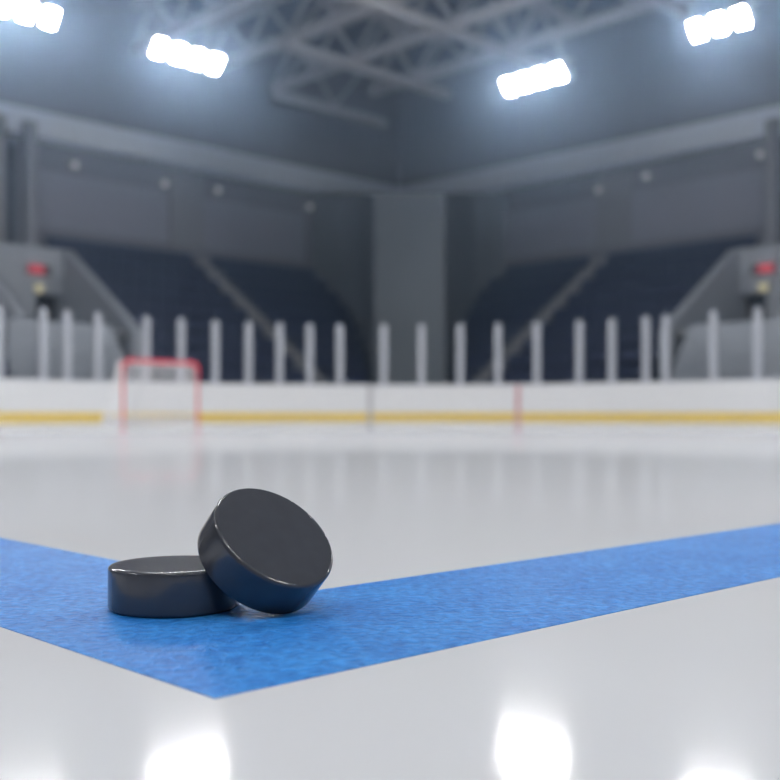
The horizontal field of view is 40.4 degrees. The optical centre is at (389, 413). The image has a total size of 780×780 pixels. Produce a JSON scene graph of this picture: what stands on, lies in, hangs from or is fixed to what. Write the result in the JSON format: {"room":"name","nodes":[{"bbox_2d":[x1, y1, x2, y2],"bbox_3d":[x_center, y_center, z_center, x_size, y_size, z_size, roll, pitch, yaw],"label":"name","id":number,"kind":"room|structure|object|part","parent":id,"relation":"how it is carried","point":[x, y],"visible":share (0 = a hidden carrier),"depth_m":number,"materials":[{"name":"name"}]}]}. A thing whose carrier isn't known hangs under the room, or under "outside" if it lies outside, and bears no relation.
{"room":"arena","nodes":[
{"label":"arena","id":0,"kind":"room"},
{"bbox_2d":[0,0,399,295],"bbox_3d":[-19.158,-7.886,30.517,55.400,16.000,0.403,0,0,-44],"label":"wall","id":1,"kind":"structure","parent":0,"point":[84,67],"depth_m":40.94,"materials":[{"name":"paint"}]},
{"bbox_2d":[6,138,12,243],"bbox_3d":[-13.166,-4.661,36.046,0.700,9.450,0.098,0,0,-44],"label":"wall opening","id":2,"kind":"structure","parent":1,"relation":"attached to","point":[9,142],"depth_m":36.16,"materials":[{"name":"grey"}]},
{"bbox_2d":[68,161,77,169],"bbox_3d":[-11.253,-8.866,37.781,0.300,0.300,0.285,0,0,-44],"label":"wall lamp","id":3,"kind":"object","parent":1,"relation":"attached to","point":[73,165],"visible":1,"depth_m":37.70,"materials":[{"name":"white"}]},
{"bbox_2d":[38,170,168,243],"bbox_3d":[-10.375,-7.506,38.771,5.300,2.000,0.118,0,0,-44],"label":"wall panel","id":4,"kind":"object","parent":1,"relation":"attached to","point":[70,203],"visible":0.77,"depth_m":38.59,"materials":[{"name":"grey paint"}]},
{"bbox_2d":[159,180,167,187],"bbox_3d":[-8.598,-8.766,40.386,0.300,0.300,0.285,0,0,-44],"label":"wall lamp","id":5,"kind":"object","parent":1,"relation":"attached to","point":[163,183],"visible":1,"depth_m":40.31,"materials":[{"name":"white"}]},
{"bbox_2d":[168,168,203,249],"bbox_3d":[-7.905,-7.951,41.180,1.590,2.970,0.138,0,0,-44],"label":"pilaster","id":6,"kind":"object","parent":1,"relation":"attached to","point":[185,188],"visible":1,"depth_m":41.10,"materials":[{"name":"grey concrete"}]},
{"bbox_2d":[0,103,399,194],"bbox_3d":[-19.166,-9.936,29.739,54.300,0.900,0.701,0,0,-44],"label":"beam","id":7,"kind":"structure","parent":1,"relation":"attached to","point":[54,129],"depth_m":40.19,"materials":[{"name":"paint"}]},
{"bbox_2d":[212,186,220,194],"bbox_3d":[-6.849,-8.886,42.102,0.300,0.300,0.285,0,0,-44],"label":"wall lamp","id":8,"kind":"object","parent":1,"relation":"attached to","point":[216,190],"visible":1,"depth_m":42.01,"materials":[{"name":"white"}]},
{"bbox_2d":[204,198,303,261],"bbox_3d":[-5.521,-7.506,43.533,5.100,2.000,0.119,0,0,-44],"label":"wall panel","id":9,"kind":"object","parent":1,"relation":"attached to","point":[228,226],"visible":1,"depth_m":43.35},
{"bbox_2d":[305,204,312,210],"bbox_3d":[-3.459,-8.866,45.429,0.300,0.300,0.285,0,0,-44],"label":"wall lamp","id":10,"kind":"object","parent":1,"relation":"attached to","point":[308,207],"visible":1,"depth_m":45.34,"materials":[{"name":"white"}]},
{"bbox_2d":[0,418,779,779],"bbox_3d":[0.100,0.264,10.606,55.801,0.300,55.801,0,0,-44],"label":"floor","id":11,"kind":"structure","parent":0,"point":[687,688],"depth_m":0.61,"materials":[{"name":"white ice"}]},
{"bbox_2d":[0,114,5,242],"bbox_3d":[-12.978,-4.911,35.034,0.450,9.950,0.390,0,0,-44],"label":"column","id":12,"kind":"structure","parent":11,"relation":"on","point":[2,117],"depth_m":34.96,"materials":[{"name":"grey concrete"}]},
{"bbox_2d":[4,360,14,377],"bbox_3d":[-15.786,-3.033,28.080,8.800,6.294,7.798,0,0,-44],"label":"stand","id":13,"kind":"object","parent":11,"relation":"on","point":[6,373],"visible":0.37,"depth_m":28.58,"materials":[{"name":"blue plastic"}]},
{"bbox_2d":[22,119,37,294],"bbox_3d":[-12.175,-4.911,35.822,0.400,9.950,0.390,0,0,-44],"label":"column","id":14,"kind":"structure","parent":11,"relation":"on","point":[29,127],"depth_m":35.66,"materials":[{"name":"grey metal"}]},
{"bbox_2d":[0,242,141,380],"bbox_3d":[-10.859,-2.646,32.482,4.300,5.480,5.620,0,0,-44],"label":"entrance","id":15,"kind":"object","parent":11,"relation":"on","point":[71,286],"visible":0.74,"depth_m":32.39,"materials":[{"name":"concrete"}]},
{"bbox_2d":[33,282,43,293],"bbox_3d":[-11.275,-4.046,34.077,0.380,0.380,0.155,0,0,-44],"label":"lamp","id":16,"kind":"object","parent":15,"relation":"attached to","point":[38,288],"visible":1,"depth_m":34.02,"materials":[{"name":"beige"}]},
{"bbox_2d":[27,263,50,275],"bbox_3d":[-11.291,-4.646,34.093,0.800,0.320,0.113,0,0,-44],"label":"sign","id":17,"kind":"object","parent":15,"relation":"attached to","point":[37,269],"visible":1,"depth_m":34.05,"materials":[{"name":"red"}]},
{"bbox_3d":[-11.491,-3.236,34.889,0.950,1.300,0.100,0,0,-44],"label":"doorway","id":18,"kind":"part","parent":15,"relation":"part of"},
{"bbox_2d":[101,359,199,419],"bbox_3d":[-5.239,-0.517,22.901,1.914,1.262,1.194,0,0,-44],"label":"goal","id":19,"kind":"object","parent":11,"relation":"on","point":[148,362],"visible":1,"depth_m":23.09,"materials":[{"name":"white fabric"}]},
{"bbox_3d":[-5.504,-0.416,21.864,0.052,1.059,0.052,0,0,-44],"label":"goal post","id":20,"kind":"part","parent":19,"relation":"part of","materials":[{"name":"red metal"}]},
{"bbox_3d":[-5.272,0.079,22.933,1.894,0.064,1.102,0,0,-44],"label":"frame","id":21,"kind":"part","parent":19,"relation":"part of","materials":[{"name":"white paint"}]},
{"bbox_3d":[-5.051,-1.076,22.709,1.794,0.044,0.472,0,0,-44],"label":"frame","id":22,"kind":"part","parent":19,"relation":"part of","materials":[{"name":"red paint"}]},
{"bbox_3d":[-4.198,-0.416,23.145,0.052,1.059,0.052,0,0,-44],"label":"goal post","id":23,"kind":"part","parent":19,"relation":"part of","materials":[{"name":"red metal"}]},
{"bbox_2d":[108,555,238,617],"bbox_3d":[-0.127,0.101,0.624,0.076,0.025,0.076,0,0,0],"label":"puck","id":24,"kind":"object","parent":11,"relation":"on","point":[175,586],"visible":0.84,"depth_m":0.59,"materials":[{"name":"black rubber"}]},
{"bbox_2d":[40,236,316,383],"bbox_3d":[-7.293,-3.033,36.415,6.200,6.294,7.798,0,0,-44],"label":"stand","id":25,"kind":"object","parent":11,"relation":"on","point":[166,287],"visible":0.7,"depth_m":36.65,"materials":[{"name":"blue plastic"}]},
{"bbox_2d":[0,378,369,417],"bbox_3d":[-11.105,-0.406,25.590,25.718,1.040,1.916,0,0,-39],"label":"board","id":26,"kind":"object","parent":11,"relation":"on","point":[19,397],"visible":0.79,"depth_m":30.84,"materials":[{"name":"white plastic"}]},
{"bbox_2d":[0,305,3,377],"bbox_3d":[-9.990,-1.857,27.076,0.200,1.860,0.100,0,0,-44],"label":"post","id":27,"kind":"object","parent":26,"relation":"on","point":[1,306],"visible":1,"depth_m":27.07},
{"bbox_2d":[38,308,46,378],"bbox_3d":[-9.140,-1.857,27.909,0.200,1.860,0.100,0,0,-44],"label":"post","id":28,"kind":"object","parent":26,"relation":"on","point":[42,313],"visible":1,"depth_m":27.87,"materials":[{"name":"white metal"}]},
{"bbox_2d":[57,314,62,378],"bbox_3d":[-8.898,-1.787,28.147,0.430,1.720,0.012,0,0,-44],"label":"glass","id":29,"kind":"object","parent":26,"relation":"on","point":[57,314],"visible":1,"depth_m":28.30,"materials":[{"name":"clear glass"}]},
{"bbox_2d":[62,310,70,378],"bbox_3d":[-8.655,-1.857,28.386,0.200,1.860,0.100,0,0,-44],"label":"post","id":30,"kind":"object","parent":26,"relation":"on","point":[66,314],"visible":1,"depth_m":28.34,"materials":[{"name":"white metal"}]},
{"bbox_2d":[94,312,101,379],"bbox_3d":[-7.998,-1.857,29.030,0.200,1.860,0.100,0,0,-44],"label":"post","id":31,"kind":"object","parent":26,"relation":"on","point":[97,316],"visible":1,"depth_m":28.99,"materials":[{"name":"white metal"}]},
{"bbox_2d":[142,316,149,380],"bbox_3d":[-6.920,-1.857,30.087,0.200,1.860,0.100,0,0,-44],"label":"post","id":32,"kind":"object","parent":26,"relation":"on","point":[146,319],"visible":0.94,"depth_m":30.04,"materials":[{"name":"white metal"}]},
{"bbox_2d":[177,318,184,381],"bbox_3d":[-6.083,-1.857,30.840,0.200,1.860,0.100,0,0,-39],"label":"post","id":33,"kind":"object","parent":26,"relation":"on","point":[180,322],"visible":1,"depth_m":30.79,"materials":[{"name":"white metal"}]},
{"bbox_3d":[-11.087,0.039,25.514,25.626,0.150,1.775,0,0,-39],"label":"kick plate","id":34,"kind":"part","parent":26,"relation":"part of","materials":[{"name":"plastic"}]},
{"bbox_3d":[-11.107,-0.907,25.592,25.718,0.039,1.911,0,0,-39],"label":"cap rail","id":35,"kind":"part","parent":26,"relation":"part of","materials":[{"name":"white plastic"}]},
{"bbox_2d":[211,320,218,382],"bbox_3d":[-5.192,-1.857,31.479,0.200,1.860,0.100,0,0,-33],"label":"post","id":36,"kind":"object","parent":26,"relation":"on","point":[215,324],"visible":1,"depth_m":31.43,"materials":[{"name":"white metal"}]},
{"bbox_2d":[228,325,244,382],"bbox_3d":[-4.738,-1.787,31.747,0.805,1.720,0.020,0,0,-30],"label":"glass","id":37,"kind":"object","parent":26,"relation":"on","point":[228,325],"visible":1,"depth_m":31.94,"materials":[{"name":"clear glass"}]},
{"bbox_2d":[245,322,251,382],"bbox_3d":[-4.273,-1.857,31.999,0.200,1.860,0.100,0,0,-27],"label":"post","id":38,"kind":"object","parent":26,"relation":"on","point":[248,325],"visible":1,"depth_m":31.95,"materials":[{"name":"white metal"}]},
{"bbox_2d":[276,323,282,383],"bbox_3d":[-3.380,-1.857,32.391,0.200,1.860,0.100,0,0,-21],"label":"post","id":39,"kind":"object","parent":26,"relation":"on","point":[279,326],"visible":1,"depth_m":32.34,"materials":[{"name":"white metal"}]},
{"bbox_2d":[283,327,305,383],"bbox_3d":[-2.934,-1.787,32.547,0.695,1.720,0.018,0,0,-18],"label":"glass","id":40,"kind":"object","parent":26,"relation":"on","point":[283,327],"visible":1,"depth_m":32.65,"materials":[{"name":"clear glass"}]},
{"bbox_2d":[306,324,312,383],"bbox_3d":[-2.482,-1.857,32.687,0.200,1.860,0.100,0,0,-16],"label":"post","id":41,"kind":"object","parent":26,"relation":"on","point":[309,327],"visible":1,"depth_m":32.63,"materials":[{"name":"white metal"}]},
{"bbox_2d":[336,324,342,383],"bbox_3d":[-1.560,-1.857,32.898,0.200,1.860,0.100,0,0,-10],"label":"post","id":42,"kind":"object","parent":26,"relation":"on","point":[339,329],"visible":1,"depth_m":32.85,"materials":[{"name":"white metal"}]},
{"bbox_2d":[193,259,326,383],"bbox_3d":[-4.830,-2.941,38.831,0.660,6.109,7.798,0,0,-44],"label":"aisle","id":43,"kind":"object","parent":11,"relation":"on","point":[267,327],"visible":0.24,"depth_m":38.90,"materials":[{"name":"grey concrete"}]},
{"bbox_2d":[197,488,332,613],"bbox_3d":[-0.072,0.079,0.615,0.071,0.069,0.076,0,0,43],"label":"puck","id":44,"kind":"object","parent":11,"relation":"on","point":[264,551],"visible":1,"depth_m":0.60,"materials":[{"name":"black rubber"}]},
{"bbox_2d":[211,257,373,383],"bbox_3d":[-2.632,-3.033,40.988,5.459,6.294,7.798,0,0,-44],"label":"stand","id":45,"kind":"object","parent":11,"relation":"on","point":[292,297],"visible":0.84,"depth_m":41.05,"materials":[{"name":"blue plastic"}]},
{"bbox_2d":[368,384,517,417],"bbox_3d":[1.651,-0.406,32.812,4.661,1.040,0.435,0,0,8],"label":"board","id":46,"kind":"object","parent":11,"relation":"on","point":[384,400],"visible":1,"depth_m":32.89,"materials":[{"name":"white plastic"}]},
{"bbox_2d":[381,325,386,383],"bbox_3d":[-0.191,-1.857,33.048,0.200,1.860,0.100,0,0,-2],"label":"post","id":47,"kind":"object","parent":46,"relation":"on","point":[383,327],"visible":1,"depth_m":33.00,"materials":[{"name":"silver metal"}]},
{"bbox_2d":[418,324,424,383],"bbox_3d":[0.985,-1.857,33.027,0.200,1.860,0.100,0,0,4],"label":"post","id":48,"kind":"object","parent":46,"relation":"on","point":[421,329],"visible":1,"depth_m":32.98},
{"bbox_3d":[1.660,0.039,32.745,4.561,0.150,0.281,0,0,8],"label":"kick plate","id":49,"kind":"part","parent":46,"relation":"part of","materials":[{"name":"yellow plastic"}]},
{"bbox_3d":[1.671,-0.907,32.817,4.625,0.039,0.417,0,0,8],"label":"cap rail","id":50,"kind":"part","parent":46,"relation":"part of","materials":[{"name":"white plastic"}]},
{"bbox_2d":[457,324,463,383],"bbox_3d":[2.181,-1.857,32.863,0.200,1.860,0.100,0,0,11],"label":"post","id":51,"kind":"object","parent":46,"relation":"on","point":[460,328],"visible":1,"depth_m":32.82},
{"bbox_2d":[495,323,501,383],"bbox_3d":[3.329,-1.857,32.563,0.200,1.860,0.100,0,0,18],"label":"post","id":52,"kind":"object","parent":46,"relation":"on","point":[498,327],"visible":1,"depth_m":32.52,"materials":[{"name":"white metal"}]},
{"bbox_2d":[449,256,589,383],"bbox_3d":[3.729,-3.033,40.602,7.798,6.294,4.535,0,0,-44],"label":"stand","id":53,"kind":"object","parent":11,"relation":"on","point":[514,300],"visible":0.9,"depth_m":40.90,"materials":[{"name":"blue plastic"}]},
{"bbox_2d":[473,259,607,383],"bbox_3d":[5.562,-2.941,38.733,7.798,6.109,0.660,0,0,-44],"label":"aisle","id":54,"kind":"object","parent":11,"relation":"on","point":[547,312],"visible":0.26,"depth_m":38.66,"materials":[{"name":"grey concrete"}]},
{"bbox_2d":[483,235,762,383],"bbox_3d":[7.979,-3.033,36.271,7.798,6.294,6.200,0,0,-44],"label":"stand","id":55,"kind":"object","parent":11,"relation":"on","point":[634,285],"visible":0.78,"depth_m":36.39,"materials":[{"name":"blue plastic"}]},
{"bbox_2d":[516,378,779,417],"bbox_3d":[12.598,-0.406,24.632,23.274,1.040,0.901,0,0,43],"label":"board","id":56,"kind":"object","parent":11,"relation":"on","point":[721,398],"visible":0.92,"depth_m":29.94,"materials":[{"name":"white plastic"}]},
{"bbox_2d":[534,322,540,382],"bbox_3d":[4.461,-1.857,32.117,0.200,1.860,0.100,0,0,25],"label":"post","id":57,"kind":"object","parent":56,"relation":"on","point":[537,326],"visible":1,"depth_m":32.07,"materials":[{"name":"white metal"}]},
{"bbox_2d":[576,320,583,382],"bbox_3d":[5.633,-1.857,31.474,0.200,1.860,0.100,0,0,33],"label":"post","id":58,"kind":"object","parent":56,"relation":"on","point":[579,324],"visible":1,"depth_m":31.42,"materials":[{"name":"white metal"}]},
{"bbox_2d":[608,318,615,381],"bbox_3d":[6.469,-1.857,30.878,0.200,1.860,0.100,0,0,38],"label":"post","id":59,"kind":"object","parent":56,"relation":"on","point":[611,322],"visible":1,"depth_m":30.84,"materials":[{"name":"white metal"}]},
{"bbox_2d":[642,316,649,380],"bbox_3d":[7.289,-1.857,30.151,0.200,1.860,0.100,0,0,45],"label":"post","id":60,"kind":"object","parent":56,"relation":"on","point":[646,319],"visible":1,"depth_m":30.11,"materials":[{"name":"white metal"}]},
{"bbox_3d":[12.605,-0.907,24.633,23.265,0.039,0.867,0,0,43],"label":"cap rail","id":61,"kind":"part","parent":56,"relation":"part of","materials":[{"name":"white plastic"}]},
{"bbox_3d":[12.572,0.039,24.564,23.208,0.150,0.731,0,0,43],"label":"kick plate","id":62,"kind":"part","parent":56,"relation":"part of","materials":[{"name":"plastic"}]},
{"bbox_2d":[662,314,669,380],"bbox_3d":[7.739,-1.857,29.695,0.100,1.860,0.200,0,0,-44],"label":"post","id":63,"kind":"object","parent":56,"relation":"on","point":[666,318],"visible":1,"depth_m":29.65,"materials":[{"name":"white metal"}]},
{"bbox_2d":[710,311,717,379],"bbox_3d":[8.762,-1.857,28.653,0.100,1.860,0.200,0,0,-44],"label":"post","id":64,"kind":"object","parent":56,"relation":"on","point":[714,314],"visible":1,"depth_m":28.61,"materials":[{"name":"white metal"}]},
{"bbox_2d":[718,314,736,379],"bbox_3d":[9.199,-1.787,28.206,0.013,1.720,1.000,0,0,-44],"label":"glass","id":65,"kind":"object","parent":56,"relation":"on","point":[736,314],"visible":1,"depth_m":28.57,"materials":[{"name":"clear glass"}]},
{"bbox_2d":[753,308,762,378],"bbox_3d":[9.637,-1.857,27.760,0.100,1.860,0.200,0,0,-44],"label":"post","id":66,"kind":"object","parent":56,"relation":"on","point":[757,313],"visible":1,"depth_m":27.71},
{"bbox_2d":[659,244,779,380],"bbox_3d":[11.470,-2.646,32.272,5.620,5.480,4.300,0,0,-44],"label":"entrance","id":67,"kind":"object","parent":11,"relation":"on","point":[729,289],"visible":0.75,"depth_m":32.09,"materials":[{"name":"concrete"}]},
{"bbox_3d":[12.147,-3.236,34.666,0.100,1.300,0.950,0,0,-44],"label":"doorway","id":68,"kind":"part","parent":67,"relation":"part of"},
{"bbox_2d":[751,262,775,274],"bbox_3d":[11.932,-4.646,33.874,0.113,0.320,0.800,0,0,-44],"label":"sign","id":69,"kind":"object","parent":67,"relation":"attached to","point":[764,268],"visible":1,"depth_m":33.81,"materials":[{"name":"red"}]},
{"bbox_2d":[758,281,769,292],"bbox_3d":[11.916,-4.046,33.858,0.155,0.380,0.380,0,0,-44],"label":"lamp","id":70,"kind":"object","parent":67,"relation":"attached to","point":[763,287],"visible":1,"depth_m":33.80,"materials":[{"name":"beige"}]},
{"bbox_2d":[765,117,779,294],"bbox_3d":[12.848,-4.911,35.586,0.390,9.950,0.400,0,0,-44],"label":"column","id":71,"kind":"structure","parent":11,"relation":"on","point":[772,125],"depth_m":35.44,"materials":[{"name":"grey metal"}]},
{"bbox_2d":[170,0,623,73],"bbox_3d":[0.100,-16.036,10.606,55.801,0.300,55.801,0,0,-44],"label":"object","id":72,"kind":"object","parent":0,"point":[287,10],"depth_m":43.23,"materials":[{"name":"grey metal"}]},
{"bbox_2d":[0,0,60,27],"bbox_3d":[-8.780,-12.577,24.724,2.360,6.610,0.424,0,0,-44],"label":"cluster","id":73,"kind":"object","parent":72,"relation":"hanging from","point":[48,15],"visible":1,"depth_m":24.97,"materials":[{"name":"grey metal"}]},
{"bbox_2d":[143,0,223,72],"bbox_3d":[-5.390,-12.577,28.051,2.360,6.610,0.424,0,0,-44],"label":"cluster","id":74,"kind":"object","parent":72,"relation":"hanging from","point":[157,46],"visible":1,"depth_m":27.94,"materials":[{"name":"grey metal"}]},
{"bbox_3d":[-6.065,-12.868,27.624,0.050,6.028,0.052,0,0,-44],"label":"hanger rod","id":75,"kind":"part","parent":74,"relation":"part of","materials":[{"name":"grey metal"}]},
{"bbox_3d":[-4.951,-12.868,28.718,0.050,6.028,0.052,0,0,-44],"label":"hanger rod","id":76,"kind":"part","parent":74,"relation":"part of","materials":[{"name":"grey metal"}]},
{"bbox_2d":[131,0,260,55],"bbox_3d":[-0.391,-12.879,27.098,0.291,1.785,23.230,0,0,-44],"label":"roof truss","id":77,"kind":"object","parent":72,"relation":"attached to","point":[218,10],"visible":1,"depth_m":33.30,"materials":[{"name":"metal"}]},
{"bbox_2d":[205,0,402,74],"bbox_3d":[1.714,-12.879,29.164,0.291,1.785,23.230,0,0,-44],"label":"roof truss","id":78,"kind":"object","parent":72,"relation":"attached to","point":[338,17],"visible":0.91,"depth_m":34.76,"materials":[{"name":"metal"}]},
{"bbox_2d":[272,35,386,126],"bbox_3d":[-2.262,-12.886,41.354,5.700,2.290,0.290,0,0,-44],"label":"roof truss","id":79,"kind":"object","parent":72,"relation":"attached to","point":[333,108],"visible":0.61,"depth_m":41.12,"materials":[{"name":"metal"}]},
{"bbox_2d":[283,0,450,99],"bbox_3d":[-0.593,-12.886,36.798,7.700,2.290,0.291,0,0,-44],"label":"roof truss","id":80,"kind":"object","parent":72,"relation":"attached to","point":[302,49],"visible":0.78,"depth_m":36.73,"materials":[{"name":"metal"}]},
{"bbox_2d":[271,0,542,91],"bbox_3d":[3.784,-12.879,31.195,0.292,1.785,23.230,0,0,-44],"label":"roof truss","id":81,"kind":"object","parent":72,"relation":"attached to","point":[405,40],"visible":0.7,"depth_m":34.99,"materials":[{"name":"metal"}]},
{"bbox_2d":[349,0,572,80],"bbox_3d":[-1.739,-12.886,29.327,22.600,2.290,0.292,0,0,-44],"label":"roof truss","id":82,"kind":"object","parent":72,"relation":"attached to","point":[399,11],"visible":0.8,"depth_m":33.55,"materials":[{"name":"metal"}]},
{"bbox_2d":[369,0,685,96],"bbox_3d":[6.670,-12.879,32.465,0.292,1.785,21.000,0,0,-44],"label":"roof truss","id":83,"kind":"object","parent":72,"relation":"attached to","point":[572,27],"visible":0.65,"depth_m":34.61,"materials":[{"name":"metal"}]},
{"bbox_2d":[501,0,572,94],"bbox_3d":[4.092,-12.577,30.019,0.424,6.610,2.360,0,0,-44],"label":"cluster","id":84,"kind":"object","parent":72,"relation":"hanging from","point":[559,70],"visible":1,"depth_m":29.90,"materials":[{"name":"grey metal"}]},
{"bbox_3d":[3.666,-12.868,30.695,0.052,6.028,0.050,0,0,-44],"label":"hanger rod","id":85,"kind":"part","parent":84,"relation":"part of","materials":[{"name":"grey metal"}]},
{"bbox_3d":[4.759,-12.868,29.580,0.052,6.028,0.050,0,0,-44],"label":"hanger rod","id":86,"kind":"part","parent":84,"relation":"part of","materials":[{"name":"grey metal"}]},
{"bbox_2d":[646,0,689,17],"bbox_3d":[1.537,-12.886,24.276,20.200,2.290,0.291,0,0,-44],"label":"roof truss","id":87,"kind":"object","parent":72,"relation":"attached to","point":[680,9],"visible":1,"depth_m":30.77,"materials":[{"name":"metal"}]},
{"bbox_2d":[687,0,758,39],"bbox_3d":[8.019,-12.577,25.732,0.424,6.610,1.778,0,0,-44],"label":"cluster","id":88,"kind":"object","parent":72,"relation":"hanging from","point":[720,21],"visible":1,"depth_m":25.64,"materials":[{"name":"grey metal"}]},
{"bbox_3d":[7.592,-12.868,26.408,0.052,6.028,0.050,0,0,-44],"label":"hanger rod","id":89,"kind":"part","parent":88,"relation":"part of","materials":[{"name":"grey metal"}]},
{"bbox_2d":[312,193,508,383],"bbox_3d":[0.793,-4.661,42.810,8.900,9.550,10.000,0,0,-44],"label":"wall","id":90,"kind":"structure","parent":0,"point":[402,262],"depth_m":39.32,"materials":[{"name":"concrete"}]},
{"bbox_2d":[400,0,779,294],"bbox_3d":[19.871,-7.886,30.007,0.403,16.000,55.000,0,0,-44],"label":"wall","id":91,"kind":"structure","parent":0,"point":[645,73],"depth_m":41.29,"materials":[{"name":"paint"}]},
{"bbox_2d":[506,197,595,259],"bbox_3d":[6.342,-7.506,43.421,0.118,2.000,5.100,0,0,-44],"label":"wall panel","id":92,"kind":"object","parent":91,"relation":"attached to","point":[568,226],"visible":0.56,"depth_m":43.15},
{"bbox_2d":[400,105,779,192],"bbox_3d":[19.723,-9.936,29.372,0.701,0.900,54.301,0,0,-44],"label":"beam","id":93,"kind":"structure","parent":91,"relation":"attached to","point":[748,127],"depth_m":40.34,"materials":[{"name":"paint"}]},
{"bbox_2d":[643,172,651,180],"bbox_3d":[9.674,-8.956,39.896,0.285,0.300,0.300,0,0,-44],"label":"wall lamp","id":94,"kind":"object","parent":91,"relation":"attached to","point":[647,176],"visible":1,"depth_m":39.82,"materials":[{"name":"white"}]},
{"bbox_2d":[632,168,764,243],"bbox_3d":[11.105,-7.506,38.568,0.120,2.000,5.300,0,0,-44],"label":"wall panel","id":95,"kind":"object","parent":91,"relation":"attached to","point":[734,201],"visible":0.92,"depth_m":38.35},
{"bbox_2d":[756,150,764,158],"bbox_3d":[12.825,-8.986,36.684,0.285,0.300,0.300,0,0,-44],"label":"wall lamp","id":96,"kind":"object","parent":91,"relation":"attached to","point":[760,154],"visible":0.93,"depth_m":36.59,"materials":[{"name":"white"}]},
{"bbox_3d":[8.681,-7.951,41.023,0.138,2.970,1.590,0,0,-44],"label":"pilaster","id":97,"kind":"object","parent":91,"relation":"attached to","visible":0},
{"bbox_2d":[595,186,603,193],"bbox_3d":[8.141,-8.726,41.264,0.285,0.300,0.300,0,0,-44],"label":"wall lamp","id":98,"kind":"object","parent":97,"relation":"attached to","point":[600,190],"visible":1,"depth_m":41.19,"materials":[{"name":"white"}]}
]}

